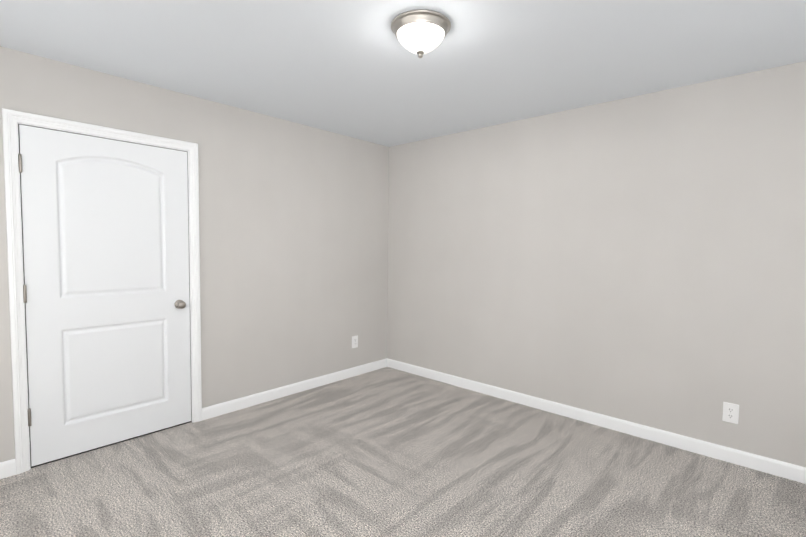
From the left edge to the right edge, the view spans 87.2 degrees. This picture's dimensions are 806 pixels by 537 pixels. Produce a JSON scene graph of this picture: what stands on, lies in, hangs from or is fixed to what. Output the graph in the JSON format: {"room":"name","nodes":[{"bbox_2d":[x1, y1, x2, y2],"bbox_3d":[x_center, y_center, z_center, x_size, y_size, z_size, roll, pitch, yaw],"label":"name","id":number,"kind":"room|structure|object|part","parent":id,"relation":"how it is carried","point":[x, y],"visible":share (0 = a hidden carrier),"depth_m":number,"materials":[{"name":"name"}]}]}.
{"room":"empty bedroom","nodes":[
{"label":"empty bedroom","id":0,"kind":"room"},
{"bbox_2d":[0,46,388,461],"bbox_3d":[-1.485,-0.057,3.296,0.120,2.415,4.040,3,4,42],"label":"wall","id":1,"kind":"structure","parent":0,"point":[293,228],"depth_m":3.52,"materials":[{"name":"beige paint"}]},
{"bbox_2d":[0,459,15,478],"bbox_3d":[-2.471,1.155,2.187,0.015,0.090,0.696,3,4,42],"label":"baseboard","id":2,"kind":"structure","parent":1,"relation":"attached to","point":[7,468],"depth_m":2.42,"materials":[{"name":"white paint"}]},
{"bbox_2d":[2,108,201,474],"bbox_3d":[-1.917,0.133,2.818,0.139,2.076,1.048,3,4,42],"label":"door frame","id":3,"kind":"structure","parent":1,"relation":"attached to","point":[11,119],"depth_m":2.46,"materials":[{"name":"white paint"}]},
{"bbox_2d":[18,125,190,465],"bbox_3d":[-1.874,0.165,2.774,0.103,1.993,0.918,3,4,42],"label":"door","id":4,"kind":"structure","parent":1,"relation":"in","point":[106,246],"depth_m":2.73,"materials":[{"name":"white paint"}]},
{"bbox_3d":[-2.195,0.137,2.454,0.044,1.582,0.015,3,4,42],"label":"door hinges","id":5,"kind":"part","parent":4,"relation":"part of","materials":[{"name":"silver metal"}]},
{"bbox_3d":[-1.602,0.261,3.054,0.068,0.065,0.065,3,4,42],"label":"knob","id":6,"kind":"part","parent":4,"relation":"part of","materials":[{"name":"grey metal"}]},
{"bbox_2d":[202,358,387,419],"bbox_3d":[-0.858,1.079,3.962,0.015,0.090,2.006,3,4,42],"label":"baseboard","id":7,"kind":"structure","parent":1,"relation":"attached to","point":[215,410],"depth_m":3.76,"materials":[{"name":"white paint"}]},
{"bbox_2d":[352,335,357,347],"bbox_3d":[-0.493,0.754,4.349,0.008,0.124,0.080,3,4,42],"label":"outlet","id":8,"kind":"object","parent":1,"relation":"attached to","point":[354,341],"visible":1,"depth_m":4.34,"materials":[{"name":"white plastic"}]},
{"bbox_2d":[0,367,805,536],"bbox_3d":[0.007,1.289,1.999,4.190,0.100,4.040,3,4,42],"label":"floor","id":9,"kind":"structure","parent":0,"point":[387,452],"depth_m":2.43,"materials":[{"name":"carpet"}]},
{"bbox_2d":[0,0,805,146],"bbox_3d":[0.036,-1.222,1.864,4.190,0.100,4.040,3,4,42],"label":"ceiling","id":10,"kind":"structure","parent":0,"point":[354,69],"depth_m":2.33,"materials":[{"name":"white paint"}]},
{"bbox_2d":[391,9,450,57],"bbox_3d":[0.086,-1.104,2.061,0.292,0.156,0.292,3,4,42],"label":"flush-mount light fixture","id":11,"kind":"object","parent":10,"relation":"attached to","point":[420,32],"visible":1,"depth_m":1.98,"materials":[{"name":"white glass"}]},
{"bbox_3d":[0.086,-1.096,2.061,0.234,0.094,0.234,3,4,42],"label":"lamp shade","id":12,"kind":"part","parent":11,"relation":"part of","materials":[{"name":"white glass"}]},
{"bbox_2d":[387,61,805,466],"bbox_3d":[1.384,-0.026,3.341,4.070,2.415,0.120,3,4,42],"label":"wall","id":13,"kind":"structure","parent":0,"point":[640,259],"depth_m":3.04,"materials":[{"name":"beige paint"}]},
{"bbox_2d":[388,359,805,483],"bbox_3d":[1.280,1.134,3.393,3.950,0.090,0.015,3,4,42],"label":"baseboard","id":14,"kind":"structure","parent":13,"relation":"attached to","point":[790,471],"depth_m":3.06,"materials":[{"name":"white paint"}]},
{"bbox_2d":[722,402,738,423],"bbox_3d":[2.069,0.913,2.672,0.080,0.124,0.008,3,4,42],"label":"outlet","id":15,"kind":"object","parent":13,"relation":"attached to","point":[730,412],"visible":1,"depth_m":2.67,"materials":[{"name":"white plastic"}]}
]}

